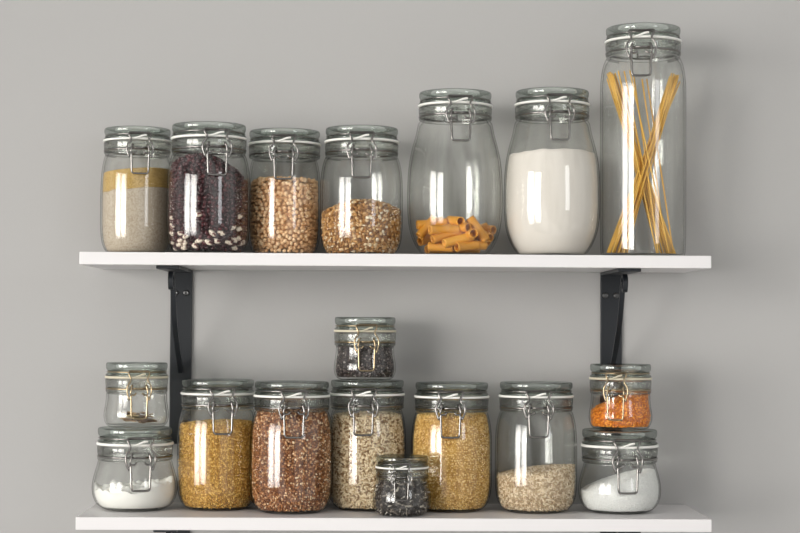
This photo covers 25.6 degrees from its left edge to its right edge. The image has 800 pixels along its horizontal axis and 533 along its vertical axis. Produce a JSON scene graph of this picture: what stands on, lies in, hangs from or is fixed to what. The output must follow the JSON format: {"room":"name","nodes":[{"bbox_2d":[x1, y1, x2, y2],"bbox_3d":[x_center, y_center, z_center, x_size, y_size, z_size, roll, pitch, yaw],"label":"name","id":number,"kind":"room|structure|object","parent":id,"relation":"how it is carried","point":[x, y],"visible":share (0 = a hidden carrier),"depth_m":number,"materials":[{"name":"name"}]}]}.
{"room":"kitchen","nodes":[
{"label":"kitchen","id":0,"kind":"room"},
{"bbox_2d":[0,0,799,532],"bbox_3d":[-0.051,0.099,2.650,4.800,2.700,0.120,0,-2,-1],"label":"wall","id":1,"kind":"structure","parent":0,"point":[720,343],"depth_m":2.60,"materials":[{"name":"grey paint"}]},
{"bbox_2d":[153,530,189,532],"bbox_3d":[-0.322,0.487,2.478,0.032,0.255,0.186,0,-2,-1],"label":"shelf bracket","id":2,"kind":"object","parent":1,"relation":"attached to","point":[166,531],"visible":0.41,"depth_m":2.42,"materials":[{"name":"black metal"}]},
{"bbox_2d":[156,265,192,443],"bbox_3d":[-0.320,0.129,2.490,0.032,0.255,0.186,0,-2,-1],"label":"shelf bracket","id":3,"kind":"object","parent":1,"relation":"attached to","point":[179,277],"visible":0.96,"depth_m":2.58,"materials":[{"name":"black metal"}]},
{"bbox_2d":[76,503,711,531],"bbox_3d":[-0.009,0.352,2.482,0.860,0.017,0.200,0,-2,-1],"label":"wall shelf","id":4,"kind":"object","parent":1,"relation":"attached to","point":[663,518],"visible":0.87,"depth_m":2.39,"materials":[{"name":"white laminate"}]},
{"bbox_2d":[92,425,176,511],"bbox_3d":[-0.373,0.284,2.482,0.119,0.115,0.119,-1,-2,32],"label":"glass jar","id":5,"kind":"object","parent":4,"relation":"on","point":[136,439],"visible":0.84,"depth_m":2.45,"materials":[{"name":"clear glass"}]},
{"bbox_2d":[94,476,174,508],"bbox_3d":[-0.373,0.316,2.481,0.113,0.042,0.113,1,-2,-16],"label":"powder","id":6,"kind":"object","parent":5,"relation":"in","point":[119,495],"visible":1,"depth_m":2.44,"materials":[{"name":"white food"}]},
{"bbox_2d":[104,362,168,427],"bbox_3d":[-0.373,0.181,2.484,0.091,0.091,0.095,-1,-2,27],"label":"glass jar","id":7,"kind":"object","parent":5,"relation":"on","point":[140,376],"visible":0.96,"depth_m":2.46,"materials":[{"name":"clear glass"}]},
{"bbox_2d":[177,379,254,510],"bbox_3d":[-0.259,0.252,2.500,0.114,0.182,0.114,-1,-2,34],"label":"glass jar","id":8,"kind":"object","parent":4,"relation":"on","point":[219,387],"visible":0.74,"depth_m":2.46,"materials":[{"name":"clear glass"}]},
{"bbox_2d":[178,419,253,508],"bbox_3d":[-0.259,0.279,2.499,0.110,0.124,0.110,2,-2,-31],"label":"bulgur","id":9,"kind":"object","parent":8,"relation":"in","point":[213,470],"visible":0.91,"depth_m":2.45,"materials":[{"name":"yellow food"}]},
{"bbox_2d":[249,380,332,513],"bbox_3d":[-0.152,0.252,2.464,0.116,0.181,0.116,-1,-3,41],"label":"glass jar","id":10,"kind":"object","parent":4,"relation":"on","point":[294,392],"visible":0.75,"depth_m":2.44,"materials":[{"name":"clear glass"}]},
{"bbox_2d":[251,406,330,511],"bbox_3d":[-0.152,0.268,2.464,0.112,0.143,0.112,2,-3,-39],"label":"buckwheat","id":11,"kind":"object","parent":10,"relation":"in","point":[294,475],"visible":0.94,"depth_m":2.42,"materials":[{"name":"brown food"}]},
{"bbox_2d":[330,379,405,511],"bbox_3d":[-0.046,0.253,2.505,0.111,0.183,0.114,2,-3,-38],"label":"glass jar","id":12,"kind":"object","parent":4,"relation":"on","point":[356,390],"visible":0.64,"depth_m":2.48,"materials":[{"name":"clear glass"}]},
{"bbox_2d":[334,317,396,379],"bbox_3d":[-0.048,0.117,2.509,0.090,0.089,0.095,2,-3,-42],"label":"glass jar","id":13,"kind":"object","parent":12,"relation":"on","point":[370,326],"visible":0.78,"depth_m":2.47,"materials":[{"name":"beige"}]},
{"bbox_2d":[335,343,393,377],"bbox_3d":[-0.050,0.133,2.510,0.084,0.049,0.084,0,-2,8],"label":"tea","id":14,"kind":"object","parent":13,"relation":"in","point":[347,357],"visible":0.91,"depth_m":2.48,"materials":[{"name":"black food"}]},
{"bbox_2d":[330,410,404,509],"bbox_3d":[-0.047,0.274,2.506,0.108,0.137,0.108,-1,-2,35],"label":"grain","id":15,"kind":"object","parent":12,"relation":"in","point":[354,478],"visible":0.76,"depth_m":2.46,"materials":[{"name":"beige food"}]},
{"bbox_2d":[373,454,430,516],"bbox_3d":[0.003,0.301,2.426,0.080,0.081,0.080,2,-3,-43],"label":"glass jar","id":16,"kind":"object","parent":4,"relation":"on","point":[393,459],"visible":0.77,"depth_m":2.41,"materials":[{"name":"clear glass"}]},
{"bbox_2d":[373,476,429,516],"bbox_3d":[0.002,0.316,2.425,0.077,0.052,0.078,2,-3,-40],"label":"tea","id":17,"kind":"object","parent":16,"relation":"in","point":[417,502],"visible":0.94,"depth_m":2.40,"materials":[{"name":"black plant"}]},
{"bbox_2d":[411,381,491,512],"bbox_3d":[0.073,0.255,2.497,0.115,0.180,0.115,2,-3,-40],"label":"glass jar","id":18,"kind":"object","parent":4,"relation":"on","point":[457,391],"visible":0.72,"depth_m":2.46,"materials":[{"name":"clear glass"}]},
{"bbox_2d":[413,411,489,509],"bbox_3d":[0.073,0.273,2.496,0.110,0.135,0.110,-1,-2,26],"label":"millet","id":19,"kind":"object","parent":18,"relation":"in","point":[458,471],"visible":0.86,"depth_m":2.45,"materials":[{"name":"yellow food"}]},
{"bbox_2d":[495,381,576,513],"bbox_3d":[0.192,0.254,2.489,0.116,0.182,0.116,2,-3,-42],"label":"glass jar","id":20,"kind":"object","parent":4,"relation":"on","point":[531,392],"visible":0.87,"depth_m":2.46,"materials":[{"name":"clear glass"}]},
{"bbox_2d":[496,464,575,511],"bbox_3d":[0.192,0.311,2.487,0.112,0.065,0.112,1,-2,-9],"label":"rice","id":21,"kind":"object","parent":20,"relation":"in","point":[547,487],"visible":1,"depth_m":2.44,"materials":[{"name":"beige food"}]},
{"bbox_2d":[578,427,660,513],"bbox_3d":[0.310,0.288,2.485,0.116,0.116,0.116,-1,-3,42],"label":"glass jar","id":22,"kind":"object","parent":4,"relation":"on","point":[618,441],"visible":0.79,"depth_m":2.45,"materials":[{"name":"clear glass"}]},
{"bbox_2d":[580,468,658,511],"bbox_3d":[0.310,0.314,2.484,0.110,0.057,0.111,1,-2,-12],"label":"salt","id":23,"kind":"object","parent":22,"relation":"in","point":[602,494],"visible":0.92,"depth_m":2.44,"materials":[{"name":"white food"}]},
{"bbox_2d":[589,363,651,429],"bbox_3d":[0.310,0.184,2.487,0.094,0.092,0.089,2,-2,-36],"label":"glass jar","id":24,"kind":"object","parent":22,"relation":"on","point":[619,377],"visible":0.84,"depth_m":2.46,"materials":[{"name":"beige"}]},
{"bbox_2d":[590,391,650,427],"bbox_3d":[0.311,0.201,2.488,0.084,0.051,0.084,-1,-2,32],"label":"lentils","id":25,"kind":"object","parent":24,"relation":"in","point":[637,413],"visible":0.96,"depth_m":2.46,"materials":[{"name":"orange food"}]},
{"bbox_2d":[79,252,710,272],"bbox_3d":[-0.007,-0.005,2.494,0.859,0.017,0.200,0,-2,-1],"label":"wall shelf","id":26,"kind":"object","parent":1,"relation":"attached to","point":[101,260],"visible":1,"depth_m":2.40,"materials":[{"name":"white laminate"}]},
{"bbox_2d":[100,126,171,250],"bbox_3d":[-0.376,-0.106,2.522,0.104,0.182,0.103,-1,-2,33],"label":"glass jar","id":27,"kind":"object","parent":26,"relation":"on","point":[140,138],"visible":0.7,"depth_m":2.49,"materials":[{"name":"clear glass"}]},
{"bbox_2d":[102,187,169,251],"bbox_3d":[-0.377,-0.066,2.521,0.097,0.092,0.097,1,-2,-18],"label":"grain","id":28,"kind":"object","parent":27,"relation":"in","point":[133,219],"visible":0.94,"depth_m":2.48,"materials":[{"name":"beige food"}]},
{"bbox_2d":[103,167,169,191],"bbox_3d":[-0.377,-0.121,2.523,0.097,0.037,0.097,-1,-2,31],"label":"meal","id":29,"kind":"object","parent":28,"relation":"on","point":[156,177],"visible":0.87,"depth_m":2.48,"materials":[{"name":"beige food"}]},
{"bbox_2d":[166,121,249,252],"bbox_3d":[-0.269,-0.107,2.474,0.116,0.183,0.116,-1,-2,25],"label":"glass jar","id":30,"kind":"object","parent":26,"relation":"on","point":[216,135],"visible":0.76,"depth_m":2.45,"materials":[{"name":"clear glass"}]},
{"bbox_2d":[183,239,187,247],"bbox_3d":[-0.296,-0.032,2.433,0.008,0.013,0.007,2,-2,-37],"label":"bean","id":31,"kind":"object","parent":30,"relation":"in","point":[185,243],"visible":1,"depth_m":2.43,"materials":[{"name":"white food"}]},
{"bbox_2d":[194,212,201,216],"bbox_3d":[-0.277,-0.071,2.422,0.013,0.007,0.008,0,-2,6],"label":"bean","id":32,"kind":"object","parent":30,"relation":"in","point":[198,214],"visible":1,"depth_m":2.42,"materials":[{"name":"beige food"}]},
{"bbox_2d":[195,238,203,243],"bbox_3d":[-0.277,-0.035,2.424,0.012,0.008,0.008,0,-2,12],"label":"bean","id":33,"kind":"object","parent":30,"relation":"in","point":[197,241],"visible":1,"depth_m":2.42,"materials":[{"name":"white food"}]},
{"bbox_2d":[204,239,212,244],"bbox_3d":[-0.263,-0.033,2.424,0.012,0.009,0.008,1,-2,-15],"label":"bean","id":34,"kind":"object","parent":30,"relation":"in","point":[208,242],"visible":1,"depth_m":2.42,"materials":[{"name":"white food"}]},
{"bbox_2d":[169,155,247,252],"bbox_3d":[-0.268,-0.089,2.477,0.112,0.140,0.106,0,-2,13],"label":"beans","id":35,"kind":"object","parent":30,"relation":"in","point":[240,205],"visible":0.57,"depth_m":2.44,"materials":[{"name":"brown food"}]},
{"bbox_2d":[209,229,215,236],"bbox_3d":[-0.258,-0.046,2.423,0.011,0.010,0.008,1,-2,-16],"label":"bean","id":36,"kind":"object","parent":30,"relation":"in","point":[211,232],"visible":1,"depth_m":2.42,"materials":[{"name":"white food"}]},
{"bbox_2d":[213,238,220,243],"bbox_3d":[-0.253,-0.035,2.426,0.013,0.008,0.008,1,-2,-19],"label":"bean","id":37,"kind":"object","parent":30,"relation":"in","point":[217,241],"visible":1,"depth_m":2.42,"materials":[{"name":"white food"}]},
{"bbox_2d":[217,230,224,235],"bbox_3d":[-0.246,-0.046,2.427,0.012,0.009,0.008,1,-2,-21],"label":"bean","id":38,"kind":"object","parent":30,"relation":"in","point":[221,233],"visible":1,"depth_m":2.42,"materials":[{"name":"white food"}]},
{"bbox_2d":[224,240,232,244],"bbox_3d":[-0.236,-0.033,2.436,0.013,0.007,0.008,2,-3,-41],"label":"bean","id":39,"kind":"object","parent":30,"relation":"in","point":[227,242],"visible":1,"depth_m":2.43,"materials":[{"name":"white food"}]},
{"bbox_2d":[247,128,320,252],"bbox_3d":[-0.164,-0.104,2.522,0.105,0.180,0.111,2,-3,-41],"label":"glass jar","id":40,"kind":"object","parent":26,"relation":"on","point":[291,149],"visible":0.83,"depth_m":2.49,"materials":[{"name":"clear glass"}]},
{"bbox_2d":[250,176,318,252],"bbox_3d":[-0.165,-0.073,2.526,0.099,0.112,0.093,0,-2,17],"label":"chickpeas","id":41,"kind":"object","parent":40,"relation":"in","point":[312,239],"visible":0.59,"depth_m":2.50,"materials":[{"name":"beige food"}]},
{"bbox_2d":[320,125,402,253],"bbox_3d":[-0.055,-0.105,2.497,0.117,0.182,0.117,2,-3,-44],"label":"glass jar","id":42,"kind":"object","parent":26,"relation":"on","point":[361,138],"visible":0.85,"depth_m":2.47,"materials":[{"name":"clear glass"}]},
{"bbox_2d":[321,199,401,253],"bbox_3d":[-0.055,-0.057,2.495,0.114,0.080,0.114,0,-2,19],"label":"flakes","id":43,"kind":"object","parent":42,"relation":"in","point":[353,225],"visible":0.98,"depth_m":2.45,"materials":[{"name":"beige food"}]},
{"bbox_2d":[407,88,502,253],"bbox_3d":[0.078,-0.130,2.500,0.135,0.234,0.135,1,-2,-8],"label":"glass jar","id":44,"kind":"object","parent":26,"relation":"on","point":[443,111],"visible":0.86,"depth_m":2.47,"materials":[{"name":"clear glass"}]},
{"bbox_2d":[417,234,430,245],"bbox_3d":[0.042,-0.039,2.511,0.038,0.021,0.014,2,-2,-36],"label":"pasta tube","id":45,"kind":"object","parent":44,"relation":"in","point":[426,239],"visible":0.49,"depth_m":2.50,"materials":[{"name":"orange food"}]},
{"bbox_2d":[416,215,437,238],"bbox_3d":[0.038,-0.056,2.489,0.034,0.036,0.014,1,-2,-23],"label":"pasta tube","id":46,"kind":"object","parent":44,"relation":"in","point":[422,232],"visible":0.88,"depth_m":2.48,"materials":[{"name":"orange food"}]},
{"bbox_2d":[416,218,447,229],"bbox_3d":[0.045,-0.060,2.493,0.045,0.017,0.014,1,-2,-12],"label":"pasta tube","id":47,"kind":"object","parent":44,"relation":"in","point":[419,223],"visible":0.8,"depth_m":2.49,"materials":[{"name":"orange food"}]},
{"bbox_2d":[424,245,449,253],"bbox_3d":[0.056,-0.025,2.515,0.045,0.016,0.014,2,-2,-33],"label":"pasta tube","id":48,"kind":"object","parent":44,"relation":"in","point":[425,248],"visible":0.23,"depth_m":2.51,"materials":[{"name":"orange food"}]},
{"bbox_2d":[427,242,453,251],"bbox_3d":[0.058,-0.027,2.468,0.036,0.015,0.014,0,-2,13],"label":"pasta tube","id":49,"kind":"object","parent":44,"relation":"in","point":[437,247],"visible":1,"depth_m":2.46,"materials":[{"name":"orange food"}]},
{"bbox_2d":[428,225,460,234],"bbox_3d":[0.062,-0.051,2.464,0.044,0.014,0.014,1,-2,-19],"label":"pasta tube","id":50,"kind":"object","parent":44,"relation":"in","point":[432,229],"visible":1,"depth_m":2.46,"materials":[{"name":"orange food"}]},
{"bbox_2d":[430,231,462,243],"bbox_3d":[0.065,-0.043,2.466,0.046,0.025,0.014,1,-2,-18],"label":"pasta tube","id":51,"kind":"object","parent":44,"relation":"in","point":[436,238],"visible":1,"depth_m":2.46,"materials":[{"name":"orange food"}]},
{"bbox_2d":[446,216,464,224],"bbox_3d":[0.077,-0.065,2.489,0.014,0.017,0.045,1,-2,-20],"label":"pasta tube","id":52,"kind":"object","parent":44,"relation":"in","point":[453,220],"visible":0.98,"depth_m":2.48,"materials":[{"name":"orange food"}]},
{"bbox_2d":[442,232,473,247],"bbox_3d":[0.081,-0.037,2.460,0.046,0.024,0.014,1,-2,-19],"label":"pasta tube","id":53,"kind":"object","parent":44,"relation":"in","point":[447,242],"visible":1,"depth_m":2.46,"materials":[{"name":"orange food"}]},
{"bbox_2d":[450,250,479,252],"bbox_3d":[0.092,-0.026,2.517,0.044,0.013,0.014,1,-2,-15],"label":"pasta tube","id":54,"kind":"object","parent":44,"relation":"in","point":[470,251],"visible":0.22,"depth_m":2.52,"materials":[{"name":"orange food"}]},
{"bbox_2d":[459,223,471,232],"bbox_3d":[0.081,-0.053,2.478,0.014,0.016,0.045,2,-3,-42],"label":"pasta tube","id":55,"kind":"object","parent":44,"relation":"in","point":[464,227],"visible":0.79,"depth_m":2.46,"materials":[{"name":"orange food"}]},
{"bbox_2d":[454,240,479,251],"bbox_3d":[0.093,-0.029,2.462,0.037,0.017,0.014,2,-2,-31],"label":"pasta tube","id":56,"kind":"object","parent":44,"relation":"in","point":[471,245],"visible":1,"depth_m":2.46,"materials":[{"name":"orange food"}]},
{"bbox_2d":[463,229,477,238],"bbox_3d":[0.097,-0.044,2.471,0.014,0.017,0.045,1,-2,-14],"label":"pasta tube","id":57,"kind":"object","parent":44,"relation":"in","point":[475,232],"visible":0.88,"depth_m":2.45,"materials":[{"name":"orange food"}]},
{"bbox_2d":[466,216,489,242],"bbox_3d":[0.110,-0.052,2.477,0.035,0.040,0.014,0,-2,12],"label":"pasta tube","id":58,"kind":"object","parent":44,"relation":"in","point":[483,236],"visible":0.98,"depth_m":2.47,"materials":[{"name":"orange food"}]},
{"bbox_2d":[478,241,487,249],"bbox_3d":[0.100,-0.030,2.470,0.044,0.015,0.014,1,-2,-23],"label":"pasta tube","id":59,"kind":"object","parent":44,"relation":"in","point":[483,246],"visible":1,"depth_m":2.47,"materials":[{"name":"orange food"}]},
{"bbox_2d":[481,225,495,234],"bbox_3d":[0.120,-0.053,2.514,0.037,0.016,0.014,-2,-3,44],"label":"pasta tube","id":60,"kind":"object","parent":44,"relation":"in","point":[491,229],"visible":0.52,"depth_m":2.50,"materials":[{"name":"orange food"}]},
{"bbox_2d":[485,231,493,242],"bbox_3d":[0.118,-0.045,2.497,0.014,0.023,0.038,2,-2,-36],"label":"pasta tube","id":61,"kind":"object","parent":44,"relation":"in","point":[490,235],"visible":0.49,"depth_m":2.49,"materials":[{"name":"orange food"}]},
{"bbox_2d":[504,87,599,254],"bbox_3d":[0.216,-0.131,2.503,0.137,0.237,0.137,1,-2,-23],"label":"glass jar","id":62,"kind":"object","parent":26,"relation":"on","point":[550,110],"visible":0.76,"depth_m":2.48,"materials":[{"name":"clear glass"}]},
{"bbox_2d":[506,148,597,254],"bbox_3d":[0.216,-0.090,2.501,0.131,0.146,0.131,0,-2,5],"label":"flour","id":63,"kind":"object","parent":62,"relation":"in","point":[552,194],"visible":1,"depth_m":2.45,"materials":[{"name":"white food"}]},
{"bbox_2d":[600,22,685,255],"bbox_3d":[0.346,-0.176,2.512,0.122,0.329,0.122,2,-2,-32],"label":"glass jar","id":64,"kind":"object","parent":26,"relation":"on","point":[630,32],"visible":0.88,"depth_m":2.48,"materials":[{"name":"clear glass"}]},
{"bbox_2d":[607,185,633,252],"bbox_3d":[0.345,-0.145,2.514,0.112,0.255,0.003,1,-2,-24],"label":"strand","id":65,"kind":"object","parent":64,"relation":"in","point":[633,185],"visible":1,"depth_m":2.50,"materials":[{"name":"yellow food"}]},
{"bbox_2d":[618,75,639,151],"bbox_3d":[0.348,-0.148,2.523,0.075,0.260,0.003,1,-2,-8],"label":"strand","id":66,"kind":"object","parent":64,"relation":"in","point":[618,75],"visible":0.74,"depth_m":2.52,"materials":[{"name":"yellow food"}]},
{"bbox_2d":[609,74,656,247],"bbox_3d":[0.334,-0.145,2.513,0.090,0.254,0.002,2,-2,-31],"label":"strand","id":67,"kind":"object","parent":64,"relation":"in","point":[609,74],"visible":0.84,"depth_m":2.51,"materials":[{"name":"yellow food"}]},
{"bbox_2d":[606,79,659,240],"bbox_3d":[0.337,-0.143,2.513,0.089,0.249,0.003,1,-2,-12],"label":"strand","id":68,"kind":"object","parent":64,"relation":"in","point":[606,79],"visible":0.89,"depth_m":2.51,"materials":[{"name":"yellow food"}]},
{"bbox_2d":[623,177,643,252],"bbox_3d":[0.353,-0.147,2.509,0.096,0.257,0.003,2,-2,-37],"label":"strand","id":69,"kind":"object","parent":64,"relation":"in","point":[643,177],"visible":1,"depth_m":2.48,"materials":[{"name":"yellow food"}]},
{"bbox_2d":[610,72,659,250],"bbox_3d":[0.336,-0.146,2.506,0.089,0.256,0.002,1,-2,-27],"label":"strand","id":70,"kind":"object","parent":64,"relation":"in","point":[610,72],"visible":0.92,"depth_m":2.50,"materials":[{"name":"yellow food"}]},
{"bbox_2d":[608,77,661,251],"bbox_3d":[0.336,-0.143,2.515,0.095,0.250,0.002,1,-2,-27],"label":"strand","id":71,"kind":"object","parent":64,"relation":"in","point":[608,77],"visible":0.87,"depth_m":2.50,"materials":[{"name":"yellow food"}]},
{"bbox_2d":[608,72,664,252],"bbox_3d":[0.337,-0.147,2.503,0.088,0.257,0.003,1,-2,-17],"label":"strand","id":72,"kind":"object","parent":64,"relation":"in","point":[608,72],"visible":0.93,"depth_m":2.50,"materials":[{"name":"yellow food"}]},
{"bbox_2d":[626,177,646,252],"bbox_3d":[0.355,-0.147,2.510,0.088,0.257,0.003,2,-2,-37],"label":"strand","id":73,"kind":"object","parent":64,"relation":"in","point":[646,177],"visible":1,"depth_m":2.49,"materials":[{"name":"yellow food"}]},
{"bbox_2d":[624,155,649,252],"bbox_3d":[0.352,-0.147,2.502,0.085,0.257,0.003,1,-2,-30],"label":"strand","id":74,"kind":"object","parent":64,"relation":"in","point":[649,155],"visible":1,"depth_m":2.49,"materials":[{"name":"yellow food"}]},
{"bbox_2d":[618,71,656,252],"bbox_3d":[0.337,-0.148,2.497,0.060,0.258,0.003,1,-2,-12],"label":"strand","id":75,"kind":"object","parent":64,"relation":"in","point":[618,71],"visible":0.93,"depth_m":2.50,"materials":[{"name":"yellow food"}]},
{"bbox_2d":[606,76,672,252],"bbox_3d":[0.343,-0.147,2.509,0.102,0.258,0.003,1,-2,-11],"label":"strand","id":76,"kind":"object","parent":64,"relation":"in","point":[672,76],"visible":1,"depth_m":2.50,"materials":[{"name":"yellow food"}]},
{"bbox_2d":[614,73,665,241],"bbox_3d":[0.344,-0.146,2.508,0.086,0.256,0.003,1,-2,-18],"label":"strand","id":77,"kind":"object","parent":64,"relation":"in","point":[614,73],"visible":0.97,"depth_m":2.50,"materials":[{"name":"yellow food"}]},
{"bbox_2d":[613,75,667,252],"bbox_3d":[0.342,-0.145,2.506,0.089,0.253,0.003,1,-2,-20],"label":"strand","id":78,"kind":"object","parent":64,"relation":"in","point":[613,75],"visible":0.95,"depth_m":2.51,"materials":[{"name":"yellow food"}]},
{"bbox_2d":[612,76,669,252],"bbox_3d":[0.344,-0.147,2.508,0.105,0.257,0.002,2,-2,-31],"label":"strand","id":79,"kind":"object","parent":64,"relation":"in","point":[669,76],"visible":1,"depth_m":2.50,"materials":[{"name":"yellow food"}]},
{"bbox_2d":[612,75,671,253],"bbox_3d":[0.345,-0.144,2.510,0.104,0.252,0.003,1,-2,-27],"label":"strand","id":80,"kind":"object","parent":64,"relation":"in","point":[612,75],"visible":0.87,"depth_m":2.50,"materials":[{"name":"yellow food"}]},
{"bbox_2d":[623,71,661,252],"bbox_3d":[0.344,-0.147,2.499,0.070,0.257,0.002,2,-2,-31],"label":"strand","id":81,"kind":"object","parent":64,"relation":"in","point":[623,71],"visible":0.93,"depth_m":2.50,"materials":[{"name":"yellow food"}]},
{"bbox_2d":[620,102,664,251],"bbox_3d":[0.340,-0.143,2.505,0.082,0.249,0.002,1,-2,-19],"label":"strand","id":82,"kind":"object","parent":64,"relation":"in","point":[620,102],"visible":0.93,"depth_m":2.50,"materials":[{"name":"yellow food"}]},
{"bbox_2d":[620,112,665,252],"bbox_3d":[0.340,-0.143,2.511,0.088,0.250,0.003,1,-2,-13],"label":"strand","id":83,"kind":"object","parent":64,"relation":"in","point":[620,112],"visible":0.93,"depth_m":2.52,"materials":[{"name":"yellow food"}]},
{"bbox_2d":[608,81,679,252],"bbox_3d":[0.348,-0.142,2.504,0.111,0.248,0.003,1,-2,-16],"label":"strand","id":84,"kind":"object","parent":64,"relation":"in","point":[679,81],"visible":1,"depth_m":2.51,"materials":[{"name":"yellow food"}]},
{"bbox_2d":[610,82,677,252],"bbox_3d":[0.347,-0.142,2.506,0.110,0.249,0.003,1,-2,-21],"label":"strand","id":85,"kind":"object","parent":64,"relation":"in","point":[677,82],"visible":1,"depth_m":2.49,"materials":[{"name":"yellow food"}]},
{"bbox_2d":[618,77,671,252],"bbox_3d":[0.348,-0.145,2.496,0.089,0.253,0.002,1,-2,-24],"label":"strand","id":86,"kind":"object","parent":64,"relation":"in","point":[671,77],"visible":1,"depth_m":2.50,"materials":[{"name":"food"}]},
{"bbox_2d":[614,80,675,252],"bbox_3d":[0.348,-0.143,2.499,0.099,0.250,0.003,1,-2,-20],"label":"strand","id":87,"kind":"object","parent":64,"relation":"in","point":[674,80],"visible":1,"depth_m":2.49,"materials":[{"name":"yellow food"}]},
{"bbox_2d":[633,76,658,252],"bbox_3d":[0.349,-0.146,2.500,0.004,0.255,0.047,2,-3,-42],"label":"strand","id":88,"kind":"object","parent":64,"relation":"in","point":[633,76],"visible":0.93,"depth_m":2.50,"materials":[{"name":"yellow food"}]},
{"bbox_2d":[625,98,666,251],"bbox_3d":[0.353,-0.145,2.501,0.081,0.254,0.002,1,-2,-25],"label":"strand","id":89,"kind":"object","parent":64,"relation":"in","point":[666,98],"visible":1,"depth_m":2.50,"materials":[{"name":"yellow food"}]},
{"bbox_2d":[617,77,674,252],"bbox_3d":[0.352,-0.147,2.514,0.098,0.258,0.003,1,-2,-25],"label":"strand","id":90,"kind":"object","parent":64,"relation":"in","point":[674,77],"visible":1,"depth_m":2.49,"materials":[{"name":"yellow food"}]},
{"bbox_2d":[620,88,675,252],"bbox_3d":[0.354,-0.142,2.508,0.096,0.248,0.003,1,-2,-23],"label":"strand","id":91,"kind":"object","parent":64,"relation":"in","point":[675,88],"visible":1,"depth_m":2.49,"materials":[{"name":"yellow food"}]},
{"bbox_2d":[619,75,676,234],"bbox_3d":[0.348,-0.147,2.505,0.106,0.257,0.003,1,-2,-22],"label":"strand","id":92,"kind":"object","parent":64,"relation":"in","point":[675,75],"visible":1,"depth_m":2.50,"materials":[{"name":"yellow food"}]},
{"bbox_2d":[620,76,677,222],"bbox_3d":[0.346,-0.146,2.510,0.103,0.256,0.002,1,-2,-8],"label":"strand","id":93,"kind":"object","parent":64,"relation":"in","point":[676,76],"visible":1,"depth_m":2.51,"materials":[{"name":"yellow food"}]},
{"bbox_2d":[629,70,669,252],"bbox_3d":[0.353,-0.149,2.494,0.058,0.260,0.003,0,-2,5],"label":"strand","id":94,"kind":"object","parent":64,"relation":"in","point":[629,70],"visible":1,"depth_m":2.49,"materials":[{"name":"yellow food"}]},
{"bbox_2d":[629,73,672,213],"bbox_3d":[0.349,-0.148,2.508,0.082,0.259,0.004,1,-2,-12],"label":"strand","id":95,"kind":"object","parent":64,"relation":"in","point":[671,73],"visible":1,"depth_m":2.52,"materials":[{"name":"yellow food"}]},
{"bbox_2d":[641,79,664,237],"bbox_3d":[0.363,-0.142,2.512,0.045,0.248,0.004,1,-2,-28],"label":"strand","id":96,"kind":"object","parent":64,"relation":"in","point":[641,79],"visible":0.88,"depth_m":2.51,"materials":[{"name":"yellow food"}]},
{"bbox_2d":[628,75,678,241],"bbox_3d":[0.358,-0.147,2.505,0.088,0.257,0.004,1,-2,-20],"label":"strand","id":97,"kind":"object","parent":64,"relation":"in","point":[677,75],"visible":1,"depth_m":2.51,"materials":[{"name":"yellow food"}]},
{"bbox_2d":[636,149,670,253],"bbox_3d":[0.344,-0.143,2.507,0.089,0.250,0.003,1,-2,-12],"label":"strand","id":98,"kind":"object","parent":64,"relation":"in","point":[636,149],"visible":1,"depth_m":2.51,"materials":[{"name":"yellow food"}]},
{"bbox_2d":[631,78,676,215],"bbox_3d":[0.353,-0.145,2.506,0.091,0.253,0.003,1,-2,-11],"label":"strand","id":99,"kind":"object","parent":64,"relation":"in","point":[676,78],"visible":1,"depth_m":2.51,"materials":[{"name":"yellow food"}]},
{"bbox_2d":[629,77,678,211],"bbox_3d":[0.351,-0.145,2.509,0.096,0.254,0.003,1,-2,-7],"label":"strand","id":100,"kind":"object","parent":64,"relation":"in","point":[677,77],"visible":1,"depth_m":2.52,"materials":[{"name":"yellow food"}]},
{"bbox_2d":[637,74,674,207],"bbox_3d":[0.354,-0.148,2.500,0.083,0.258,0.003,1,-2,-22],"label":"strand","id":101,"kind":"object","parent":64,"relation":"in","point":[673,74],"visible":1,"depth_m":2.50,"materials":[{"name":"yellow food"}]},
{"bbox_2d":[636,143,675,253],"bbox_3d":[0.346,-0.146,2.508,0.098,0.255,0.004,1,-2,-9],"label":"strand","id":102,"kind":"object","parent":64,"relation":"in","point":[636,143],"visible":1,"depth_m":2.51,"materials":[{"name":"yellow food"}]},
{"bbox_2d":[646,79,673,252],"bbox_3d":[0.371,-0.144,2.510,0.045,0.251,0.003,-1,-2,36],"label":"strand","id":103,"kind":"object","parent":64,"relation":"in","point":[646,79],"visible":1,"depth_m":2.51,"materials":[{"name":"yellow food"}]},
{"bbox_2d":[650,187,671,247],"bbox_3d":[0.346,-0.145,2.510,0.100,0.253,0.003,1,-2,-15],"label":"strand","id":104,"kind":"object","parent":64,"relation":"in","point":[650,187],"visible":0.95,"depth_m":2.51,"materials":[{"name":"yellow food"}]},
{"bbox_2d":[652,194,672,253],"bbox_3d":[0.345,-0.145,2.515,0.104,0.255,0.003,1,-2,-21],"label":"strand","id":105,"kind":"object","parent":64,"relation":"in","point":[652,194],"visible":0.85,"depth_m":2.52,"materials":[{"name":"yellow food"}]},
{"bbox_2d":[600,532,640,532],"bbox_3d":[0.310,0.491,2.490,0.032,0.255,0.186,0,-2,-1],"label":"shelf bracket","id":106,"kind":"object","parent":1,"relation":"attached to","point":[600,532],"visible":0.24,"depth_m":2.40,"materials":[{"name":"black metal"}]},
{"bbox_2d":[600,268,640,445],"bbox_3d":[0.312,0.133,2.502,0.032,0.255,0.186,0,-2,-1],"label":"shelf bracket","id":107,"kind":"object","parent":1,"relation":"attached to","point":[613,283],"visible":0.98,"depth_m":2.59,"materials":[{"name":"black metal"}]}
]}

